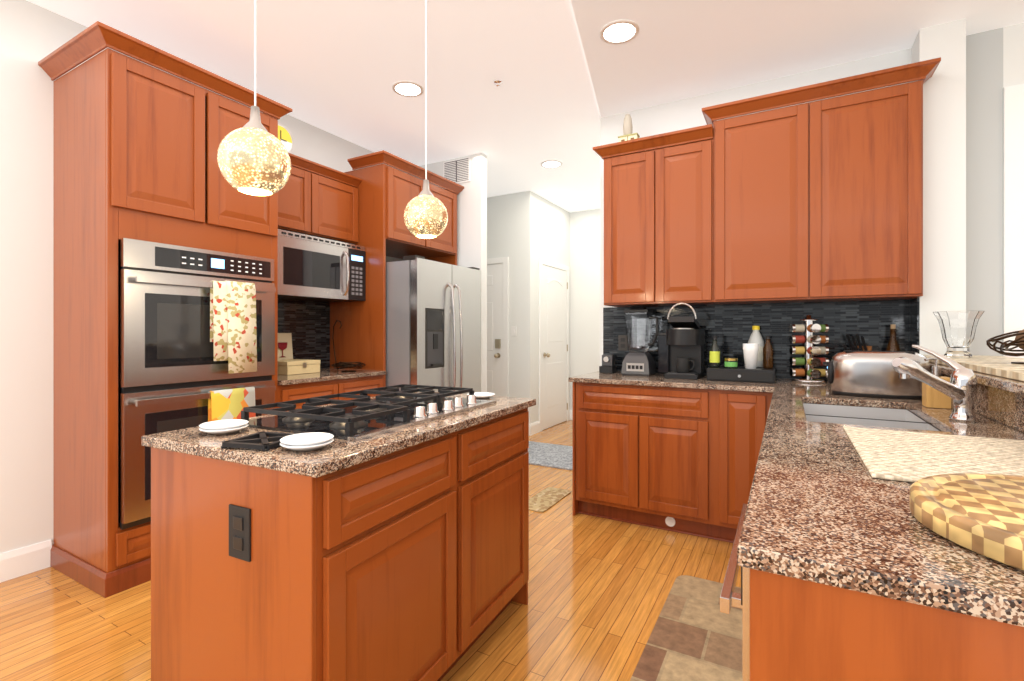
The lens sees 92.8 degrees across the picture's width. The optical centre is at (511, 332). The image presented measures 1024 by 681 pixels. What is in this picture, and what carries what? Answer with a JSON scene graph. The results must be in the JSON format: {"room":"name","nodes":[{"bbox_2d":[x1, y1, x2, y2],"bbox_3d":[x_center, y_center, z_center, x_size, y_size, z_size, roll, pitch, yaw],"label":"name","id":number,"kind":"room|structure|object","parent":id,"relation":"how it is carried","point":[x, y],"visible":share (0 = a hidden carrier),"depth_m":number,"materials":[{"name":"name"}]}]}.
{"room":"kitchen","nodes":[
{"label":"kitchen","id":0,"kind":"room"},
{"bbox_2d":[0,0,407,553],"bbox_3d":[-2.786,-0.230,1.972,0.150,2.880,7.100,0,0,29],"label":"wall","id":1,"kind":"structure","parent":0,"point":[32,34],"depth_m":2.46,"materials":[{"name":"white paint"}]},
{"bbox_2d":[0,540,51,582],"bbox_3d":[-3.427,1.143,0.686,0.015,0.135,4.230,0,0,29],"label":"baseboard","id":2,"kind":"structure","parent":1,"relation":"attached to","point":[22,561],"depth_m":2.44,"materials":[{"name":"white wood"}]},
{"bbox_2d":[218,153,321,232],"bbox_3d":[-1.691,-0.967,3.426,0.351,0.514,0.510,0,0,29],"label":"upper cabinet","id":3,"kind":"object","parent":1,"relation":"attached to","point":[298,204],"depth_m":3.32,"materials":[{"name":"brown wood"}]},
{"bbox_2d":[278,123,293,152],"bbox_3d":[-1.602,-1.330,3.359,0.031,0.210,0.210,0,0,29],"label":"clock","id":4,"kind":"object","parent":3,"relation":"on","point":[285,137],"visible":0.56,"depth_m":3.39,"materials":[{"name":"yellow"}]},
{"bbox_2d":[234,225,357,304],"bbox_3d":[-1.553,-0.465,3.539,0.471,0.430,0.601,0,0,29],"label":"microwave","id":5,"kind":"object","parent":1,"relation":"attached to","point":[312,268],"depth_m":3.40,"materials":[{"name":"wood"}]},
{"bbox_2d":[322,165,361,244],"bbox_3d":[-1.499,-0.967,3.766,0.351,0.514,0.510,0,0,29],"label":"upper cabinet","id":6,"kind":"object","parent":1,"relation":"attached to","point":[341,192],"depth_m":3.75,"materials":[{"name":"brown wood"}]},
{"bbox_2d":[322,245,369,304],"bbox_3d":[-1.384,-0.465,3.888,0.423,0.430,0.174,0,0,29],"label":"upper cabinet","id":7,"kind":"object","parent":1,"relation":"attached to","point":[363,250],"depth_m":3.85,"materials":[{"name":"brown wood"}]},
{"bbox_2d":[342,153,433,256],"bbox_3d":[-1.112,-1.056,4.169,0.630,0.652,0.522,0,0,29],"label":"upper cabinet","id":8,"kind":"object","parent":1,"relation":"attached to","point":[387,190],"depth_m":3.86,"materials":[{"name":"brown wood"}]},
{"bbox_2d":[390,173,457,260],"bbox_3d":[-0.917,-1.056,4.516,0.630,0.652,0.522,0,0,29],"label":"upper cabinet","id":9,"kind":"object","parent":1,"relation":"attached to","point":[445,244],"depth_m":4.48,"materials":[{"name":"brown wood"}]},
{"bbox_2d":[27,0,600,211],"bbox_3d":[1.249,-1.700,2.625,9.600,0.060,12.200,0,0,29],"label":"ceiling","id":10,"kind":"structure","parent":0,"point":[339,68],"depth_m":3.08,"materials":[{"name":"white paint"}]},
{"bbox_2d":[217,0,290,195],"bbox_3d":[-0.688,-1.024,1.306,0.176,1.293,0.176,0,0,29],"label":"globe pendant light","id":11,"kind":"object","parent":10,"relation":"hanging from","point":[253,157],"visible":1,"depth_m":1.25,"materials":[{"name":"gold glass"}]},
{"bbox_2d":[392,81,423,96],"bbox_3d":[-0.712,-1.666,3.340,0.214,0.008,0.214,0,0,29],"label":"recessed light","id":12,"kind":"object","parent":10,"relation":"in","point":[408,88],"visible":1,"depth_m":3.33,"materials":[{"name":"white"}]},
{"bbox_2d":[404,0,447,237],"bbox_3d":[-0.339,-1.025,1.924,0.172,1.291,0.172,0,0,29],"label":"globe pendant light","id":13,"kind":"object","parent":10,"relation":"hanging from","point":[425,214],"visible":1,"depth_m":1.87,"materials":[{"name":"gold glass"}]},
{"bbox_2d":[493,80,501,86],"bbox_3d":[-0.094,-1.657,3.255,0.060,0.026,0.058,0,0,29],"label":"sprinkler","id":14,"kind":"object","parent":10,"relation":"attached to","point":[497,83],"visible":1,"depth_m":3.25,"materials":[{"name":"silver metal"}]},
{"bbox_2d":[541,160,561,167],"bbox_3d":[0.391,-1.666,4.830,0.214,0.008,0.214,0,0,29],"label":"recessed light","id":15,"kind":"object","parent":10,"relation":"in","point":[551,164],"visible":1,"depth_m":4.83,"materials":[{"name":"white"}]},
{"bbox_2d":[0,420,740,680],"bbox_3d":[1.249,1.240,2.625,9.600,0.060,12.200,0,0,29],"label":"floor","id":16,"kind":"structure","parent":0,"point":[599,588],"depth_m":2.12,"materials":[{"name":"brown wood"}]},
{"bbox_2d":[54,501,150,596],"bbox_3d":[-1.906,1.067,2.761,0.630,0.285,0.820,0,0,29],"label":"base cabinet","id":17,"kind":"object","parent":16,"relation":"on","point":[100,554],"depth_m":2.33,"materials":[{"name":"brown wood"}]},
{"bbox_2d":[70,237,273,532],"bbox_3d":[-1.869,0.240,2.740,0.592,1.340,0.725,0,0,29],"label":"base cabinet","id":18,"kind":"object","parent":16,"relation":"on","point":[142,362],"depth_m":2.36,"materials":[{"name":"brown wood"}]},
{"bbox_2d":[74,237,275,529],"bbox_3d":[-1.846,0.240,2.728,0.645,1.360,0.765,0,0,29],"label":"double wall oven","id":19,"kind":"object","parent":18,"relation":"in","point":[166,369],"depth_m":2.41,"materials":[{"name":"grey metal"}]},
{"bbox_2d":[208,387,255,421],"bbox_3d":[-1.520,0.468,2.656,0.043,0.324,0.240,0,0,29],"label":"dish towel","id":20,"kind":"object","parent":18,"relation":"hanging from","point":[226,404],"visible":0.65,"depth_m":2.63,"materials":[{"name":"yellow fabric"}]},
{"bbox_2d":[210,280,256,373],"bbox_3d":[-1.515,-0.030,2.659,0.053,0.500,0.230,0,0,29],"label":"dish towel","id":21,"kind":"object","parent":18,"relation":"hanging from","point":[233,335],"visible":0.96,"depth_m":2.64,"materials":[{"name":"beige fabric"}]},
{"bbox_2d":[274,381,349,408],"bbox_3d":[-1.569,0.768,3.358,0.630,0.885,0.510,0,0,29],"label":"base cabinet","id":22,"kind":"object","parent":16,"relation":"on","point":[282,393],"depth_m":3.17,"materials":[{"name":"brown wood"}]},
{"bbox_2d":[274,369,385,384],"bbox_3d":[-1.467,0.309,3.524,0.645,0.029,0.898,0,0,29],"label":"countertop","id":23,"kind":"structure","parent":22,"relation":"on","point":[324,374],"depth_m":3.38,"materials":[{"name":"brown stone"}]},
{"bbox_2d":[278,359,319,374],"bbox_3d":[-1.594,0.248,3.544,0.268,0.092,0.274,0,0,29],"label":"box","id":24,"kind":"object","parent":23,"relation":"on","point":[294,366],"visible":0.88,"depth_m":3.45,"materials":[{"name":"brown wood"}]},
{"bbox_2d":[278,333,292,359],"bbox_3d":[-1.737,0.149,3.624,0.045,0.290,0.230,0,0,29],"label":"sign","id":25,"kind":"object","parent":24,"relation":"on","point":[285,350],"visible":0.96,"depth_m":3.67,"materials":[{"name":"beige"}]},
{"bbox_2d":[331,320,364,371],"bbox_3d":[-1.250,0.099,3.689,0.288,0.389,0.248,0,0,29],"label":"stand","id":26,"kind":"object","parent":23,"relation":"on","point":[341,365],"visible":1,"depth_m":3.64,"materials":[{"name":"brown metal"}]},
{"bbox_2d":[141,384,535,680],"bbox_3d":[-0.476,0.724,1.783,0.700,0.972,1.220,0,0,26],"label":"kitchen island","id":27,"kind":"object","parent":16,"relation":"on","point":[383,535],"visible":1,"depth_m":1.33,"materials":[{"name":"brown wood"}]},
{"bbox_2d":[141,390,535,477],"bbox_3d":[-0.476,0.309,1.783,0.700,0.029,1.220,0,0,26],"label":"island countertop","id":28,"kind":"structure","parent":27,"relation":"on","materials":[{"name":"beige stone"}]},
{"bbox_2d":[199,419,248,434],"bbox_3d":[-0.848,0.281,1.438,0.128,0.027,0.128,0,0,26],"label":"plates","id":29,"kind":"object","parent":28,"relation":"on","point":[223,427],"visible":1,"depth_m":1.42,"materials":[{"name":"white ceramic"}]},
{"bbox_2d":[221,432,294,450],"bbox_3d":[-0.658,0.287,1.293,0.144,0.014,0.144,0,0,14],"label":"grate","id":30,"kind":"object","parent":28,"relation":"on","point":[252,441],"visible":0.77,"depth_m":1.26,"materials":[{"name":"black metal"}]},
{"bbox_2d":[280,432,333,450],"bbox_3d":[-0.521,0.281,1.242,0.128,0.027,0.128,0,0,26],"label":"plates","id":31,"kind":"object","parent":28,"relation":"on","point":[312,441],"visible":1,"depth_m":1.24,"materials":[{"name":"white ceramic"}]},
{"bbox_2d":[467,392,494,398],"bbox_3d":[-0.139,0.285,2.191,0.128,0.018,0.128,0,0,26],"label":"plates","id":32,"kind":"object","parent":28,"relation":"on","point":[483,395],"visible":0.77,"depth_m":2.22,"materials":[{"name":"white ceramic"}]},
{"bbox_2d":[350,373,386,399],"bbox_3d":[-1.378,0.768,3.698,0.630,0.885,0.510,0,0,29],"label":"base cabinet","id":33,"kind":"object","parent":16,"relation":"on","point":[356,383],"depth_m":3.61,"materials":[{"name":"brown wood"}]},
{"bbox_2d":[386,255,480,393],"bbox_3d":[-0.829,0.302,4.240,0.912,1.775,0.885,0,0,29],"label":"refrigerator","id":34,"kind":"object","parent":16,"relation":"on","point":[433,323],"visible":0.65,"depth_m":3.83,"materials":[{"name":"grey metal"}]},
{"bbox_2d":[529,487,570,511],"bbox_3d":[0.247,1.206,3.534,0.200,0.007,0.500,0,0,29],"label":"mat","id":35,"kind":"object","parent":16,"relation":"on","point":[545,499],"visible":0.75,"depth_m":3.53,"materials":[{"name":"beige fabric"}]},
{"bbox_2d":[528,441,572,469],"bbox_3d":[0.329,1.204,4.842,0.940,0.011,0.800,0,0,29],"label":"rug","id":36,"kind":"object","parent":16,"relation":"on","point":[551,455],"visible":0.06,"depth_m":4.75,"materials":[{"name":"grey fabric"}]},
{"bbox_2d":[630,575,741,680],"bbox_3d":[0.754,1.203,1.853,0.435,0.012,1.070,0,0,29],"label":"mat","id":37,"kind":"object","parent":16,"relation":"on","point":[696,634],"visible":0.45,"depth_m":1.90,"materials":[{"name":"beige fabric"}]},
{"bbox_2d":[728,569,1023,680],"bbox_3d":[0.791,0.767,0.832,0.678,0.885,0.723,0,0,29],"label":"base cabinet","id":38,"kind":"object","parent":16,"relation":"on","point":[791,631],"depth_m":0.62,"materials":[{"name":"brown wood"}]},
{"bbox_2d":[719,461,773,680],"bbox_3d":[0.488,0.770,0.994,0.065,0.880,0.598,0,0,29],"label":"dishwasher","id":39,"kind":"object","parent":38,"relation":"in","point":[728,598],"depth_m":0.79,"materials":[{"name":"brown wood"}]},
{"bbox_2d":[568,371,1023,632],"bbox_3d":[0.788,0.309,2.041,1.870,0.029,2.850,0,0,29],"label":"countertop","id":40,"kind":"structure","parent":38,"relation":"on","point":[751,466],"depth_m":1.50,"materials":[{"name":"brown stone"}]},
{"bbox_2d":[599,355,615,372],"bbox_3d":[0.700,0.229,3.565,0.100,0.130,0.100,0,0,29],"label":"can opener","id":41,"kind":"object","parent":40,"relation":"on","point":[608,364],"visible":1,"depth_m":3.54,"materials":[{"name":"black plastic"}]},
{"bbox_2d":[621,306,658,375],"bbox_3d":[0.904,0.057,3.392,0.236,0.475,0.192,0,0,29],"label":"blender","id":42,"kind":"object","parent":40,"relation":"on","point":[638,360],"depth_m":3.34,"materials":[{"name":"grey"}]},
{"bbox_2d":[658,302,704,379],"bbox_3d":[1.107,0.051,3.220,0.273,0.487,0.308,0,0,29],"label":"coffee maker","id":43,"kind":"object","parent":40,"relation":"on","point":[681,342],"visible":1,"depth_m":3.16,"materials":[{"name":"black plastic"}]},
{"bbox_2d":[707,365,775,382],"bbox_3d":[1.432,0.257,3.041,0.370,0.075,0.336,0,0,29],"label":"storage unit","id":44,"kind":"object","parent":40,"relation":"on","point":[744,374],"visible":0.96,"depth_m":2.91,"materials":[{"name":"black plastic"}]},
{"bbox_2d":[710,336,719,366],"bbox_3d":[1.276,0.120,3.069,0.061,0.196,0.060,0,0,29],"label":"dressing","id":45,"kind":"object","parent":44,"relation":"on","point":[714,355],"visible":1,"depth_m":3.05,"materials":[{"name":"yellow glass"}]},
{"bbox_2d":[724,358,737,367],"bbox_3d":[1.354,0.188,3.014,0.076,0.060,0.075,0,0,29],"label":"jar","id":46,"kind":"object","parent":44,"relation":"on","point":[730,362],"visible":1,"depth_m":2.98,"materials":[{"name":"green glass"}]},
{"bbox_2d":[743,344,758,368],"bbox_3d":[1.445,0.143,2.951,0.090,0.150,0.089,0,0,29],"label":"stack","id":47,"kind":"object","parent":44,"relation":"on","point":[750,352],"visible":1,"depth_m":2.92,"materials":[{"name":"white"}]},
{"bbox_2d":[748,326,763,366],"bbox_3d":[1.546,0.087,3.089,0.091,0.261,0.090,0,0,29],"label":"bottle","id":48,"kind":"object","parent":44,"relation":"on","point":[755,337],"visible":0.71,"depth_m":3.05,"materials":[{"name":"white plastic"}]},
{"bbox_2d":[763,336,772,368],"bbox_3d":[1.562,0.120,2.976,0.056,0.196,0.055,0,0,29],"label":"syrup bottle","id":49,"kind":"object","parent":44,"relation":"on","point":[768,355],"visible":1,"depth_m":2.96,"materials":[{"name":"orange glass"}]},
{"bbox_2d":[789,315,828,382],"bbox_3d":[1.769,0.095,2.906,0.202,0.399,0.202,0,0,29],"label":"spice rack","id":50,"kind":"object","parent":40,"relation":"on","point":[809,328],"visible":0.96,"depth_m":2.88,"materials":[{"name":"silver metal"}]},
{"bbox_2d":[843,334,871,350],"bbox_3d":[1.980,0.151,2.821,0.200,0.286,0.110,0,0,-36],"label":"knife block","id":51,"kind":"object","parent":40,"relation":"on","point":[859,347],"visible":0.33,"depth_m":2.83,"materials":[{"name":"brown wood"}]},
{"bbox_2d":[812,401,907,412],"bbox_3d":[1.411,0.408,1.994,0.384,0.192,0.344,0,0,29],"label":"sink","id":52,"kind":"object","parent":40,"relation":"in","point":[839,404],"depth_m":2.14,"materials":[{"name":"silver metal"}]},
{"bbox_2d":[816,413,931,428],"bbox_3d":[1.234,0.418,1.681,0.384,0.212,0.344,0,0,29],"label":"sink","id":53,"kind":"object","parent":40,"relation":"in","point":[916,421],"depth_m":1.86,"materials":[{"name":"silver metal"}]},
{"bbox_2d":[823,350,929,398],"bbox_3d":[1.684,0.190,2.265,0.400,0.208,0.176,0,0,29],"label":"toaster long slot","id":54,"kind":"object","parent":40,"relation":"on","point":[872,374],"visible":0.96,"depth_m":2.20,"materials":[{"name":"silver metal"}]},
{"bbox_2d":[886,324,899,350],"bbox_3d":[2.180,0.123,2.789,0.073,0.341,0.072,0,0,29],"label":"olive oil bottle","id":55,"kind":"object","parent":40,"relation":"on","point":[893,345],"visible":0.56,"depth_m":2.78,"materials":[{"name":"orange glass"}]},
{"bbox_2d":[843,426,1023,482],"bbox_3d":[1.060,0.290,1.133,0.435,0.007,0.585,0,0,29],"label":"drying mat","id":56,"kind":"object","parent":40,"relation":"on","point":[906,456],"depth_m":1.15,"materials":[{"name":"beige fabric"}]},
{"bbox_2d":[884,345,983,420],"bbox_3d":[1.414,0.169,1.638,0.252,0.250,0.262,0,0,29],"label":"faucet","id":57,"kind":"object","parent":40,"relation":"on","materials":[{"name":"silver metal"}]},
{"bbox_2d":[922,357,951,408],"bbox_3d":[1.673,0.196,1.927,0.080,0.197,0.075,0,0,29],"label":"soap dispenser","id":58,"kind":"object","parent":40,"relation":"on","point":[932,397],"visible":0.77,"depth_m":1.90,"materials":[{"name":"brown wood"}]},
{"bbox_2d":[910,473,1023,570],"bbox_3d":[0.819,0.274,0.669,0.424,0.041,0.424,0,0,29],"label":"round cutting board","id":59,"kind":"object","parent":40,"relation":"on","point":[981,514],"visible":1,"depth_m":0.70,"materials":[{"name":"yellow wood"}]},
{"bbox_2d":[924,355,1023,380],"bbox_3d":[1.978,0.131,1.933,0.350,0.025,1.410,0,0,29],"label":"serving board","id":60,"kind":"object","parent":40,"relation":"on","point":[1003,366],"visible":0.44,"depth_m":1.80,"materials":[{"name":"beige wood"}]},
{"bbox_2d":[933,311,983,357],"bbox_3d":[2.092,0.009,2.287,0.184,0.215,0.179,0,0,29],"label":"vase","id":61,"kind":"object","parent":60,"relation":"on","point":[958,329],"visible":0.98,"depth_m":2.25,"materials":[{"name":"clear glass"}]},
{"bbox_2d":[986,329,1023,363],"bbox_3d":[1.949,0.046,1.829,0.247,0.142,0.241,0,0,29],"label":"wire basket","id":62,"kind":"object","parent":60,"relation":"on","point":[1018,341],"visible":1,"depth_m":1.84,"materials":[{"name":"brown metal"}]},
{"bbox_2d":[412,153,486,391],"bbox_3d":[-0.632,-0.230,4.775,0.850,2.880,0.100,0,0,29],"label":"wall","id":63,"kind":"structure","parent":0,"point":[472,200],"depth_m":4.57,"materials":[{"name":"white paint"}]},
{"bbox_2d":[443,157,469,183],"bbox_3d":[-0.529,-1.535,4.652,0.310,0.230,0.014,0,0,29],"label":"air vent","id":64,"kind":"object","parent":63,"relation":"in","point":[457,171],"visible":0.92,"depth_m":4.64,"materials":[{"name":"white metal"}]},
{"bbox_2d":[487,191,534,423],"bbox_3d":[-0.791,-0.230,6.368,2.370,2.880,0.120,0,0,29],"label":"wall","id":65,"kind":"structure","parent":0,"point":[526,230],"depth_m":5.81,"materials":[{"name":"white paint"}]},
{"bbox_2d":[487,257,508,396],"bbox_3d":[-0.515,0.150,6.093,1.040,2.120,0.087,0,0,29],"label":"front door","id":66,"kind":"structure","parent":65,"relation":"in","point":[497,328],"depth_m":5.93,"materials":[{"name":"white wood"}]},
{"bbox_2d":[511,326,516,335],"bbox_3d":[0.022,-0.018,5.835,0.070,0.115,0.012,0,0,29],"label":"switch plate","id":67,"kind":"object","parent":65,"relation":"attached to","point":[513,330],"visible":1,"depth_m":5.83,"materials":[{"name":"white plastic"}]},
{"bbox_2d":[529,423,531,435],"bbox_3d":[0.089,1.143,5.795,0.305,0.135,0.015,0,0,29],"label":"baseboard","id":68,"kind":"structure","parent":65,"relation":"attached to","point":[530,425],"depth_m":5.72,"materials":[{"name":"white wood"}]},
{"bbox_2d":[535,194,570,429],"bbox_3d":[0.484,-0.230,6.339,0.120,2.880,1.020,0,0,29],"label":"wall","id":69,"kind":"structure","parent":0,"point":[552,222],"depth_m":6.20,"materials":[{"name":"white paint"}]},
{"bbox_2d":[539,258,568,431],"bbox_3d":[0.590,0.150,6.314,0.087,2.120,0.920,0,0,29],"label":"closet door","id":70,"kind":"structure","parent":69,"relation":"in","point":[553,343],"depth_m":6.28,"materials":[{"name":"white wood"}]},
{"bbox_2d":[571,209,599,409],"bbox_3d":[1.432,-0.230,6.493,1.620,2.880,0.120,0,0,29],"label":"wall","id":71,"kind":"structure","parent":0,"point":[585,225],"depth_m":6.67,"materials":[{"name":"white paint"}]},
{"bbox_2d":[569,410,572,419],"bbox_3d":[1.380,1.143,6.442,1.340,0.135,0.020,0,0,29],"label":"baseboard","id":72,"kind":"structure","parent":71,"relation":"attached to","point":[570,411],"depth_m":6.75,"materials":[{"name":"white wood"}]},
{"bbox_2d":[571,0,1023,117],"bbox_3d":[1.930,-1.660,0.003,5.840,0.020,5.300,0,0,29],"label":"ceiling","id":73,"kind":"structure","parent":0,"point":[674,50],"depth_m":2.72,"materials":[{"name":"white paint"}]},
{"bbox_2d":[600,19,639,43],"bbox_3d":[0.589,-1.646,2.675,0.214,0.008,0.214,0,0,29],"label":"recessed light","id":74,"kind":"object","parent":73,"relation":"attached to","point":[619,31],"visible":1,"depth_m":2.67,"materials":[{"name":"white"}]},
{"bbox_2d":[600,23,1023,378],"bbox_3d":[3.256,-0.230,2.366,5.850,2.880,0.120,0,0,29],"label":"wall","id":75,"kind":"structure","parent":0,"point":[969,80],"depth_m":2.65,"materials":[{"name":"white paint"}]},
{"bbox_2d":[600,133,671,308],"bbox_3d":[0.892,-0.736,3.423,0.414,1.092,0.340,0,0,29],"label":"upper cabinet","id":76,"kind":"object","parent":75,"relation":"attached to","point":[634,168],"depth_m":3.27,"materials":[{"name":"brown wood"}]},
{"bbox_2d":[618,114,639,141],"bbox_3d":[0.810,-1.401,3.377,0.135,0.220,0.070,0,0,29],"label":"candle","id":77,"kind":"object","parent":76,"relation":"on","point":[627,130],"visible":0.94,"depth_m":3.35,"materials":[{"name":"beige wax"}]},
{"bbox_2d":[664,121,715,308],"bbox_3d":[1.150,-0.736,3.278,0.414,1.092,0.340,0,0,29],"label":"upper cabinet","id":78,"kind":"object","parent":75,"relation":"attached to","point":[689,154],"depth_m":3.10,"materials":[{"name":"brown wood"}]},
{"bbox_2d":[702,82,823,304],"bbox_3d":[1.551,-0.791,3.052,0.633,1.202,0.340,0,0,29],"label":"upper cabinet","id":79,"kind":"object","parent":75,"relation":"attached to","point":[776,221],"depth_m":2.87,"materials":[{"name":"brown wood"}]},
{"bbox_2d":[824,61,927,304],"bbox_3d":[1.972,-0.791,2.815,0.568,1.202,0.340,0,0,29],"label":"upper cabinet","id":80,"kind":"object","parent":75,"relation":"attached to","point":[873,139],"depth_m":2.63,"materials":[{"name":"brown wood"}]},
{"bbox_2d":[984,381,1023,432],"bbox_3d":[1.555,0.234,1.514,0.016,0.120,2.625,0,0,29],"label":"backsplash","id":81,"kind":"structure","parent":75,"relation":"attached to","point":[1003,403],"depth_m":1.53,"materials":[{"name":"brown stone"}]},
{"bbox_2d":[1003,84,1023,357],"bbox_3d":[3.087,-0.055,2.453,0.930,2.530,0.135,0,0,29],"label":"trim","id":82,"kind":"structure","parent":75,"relation":"attached to","point":[1013,207],"depth_m":2.60,"materials":[{"name":"white paint"}]}
]}

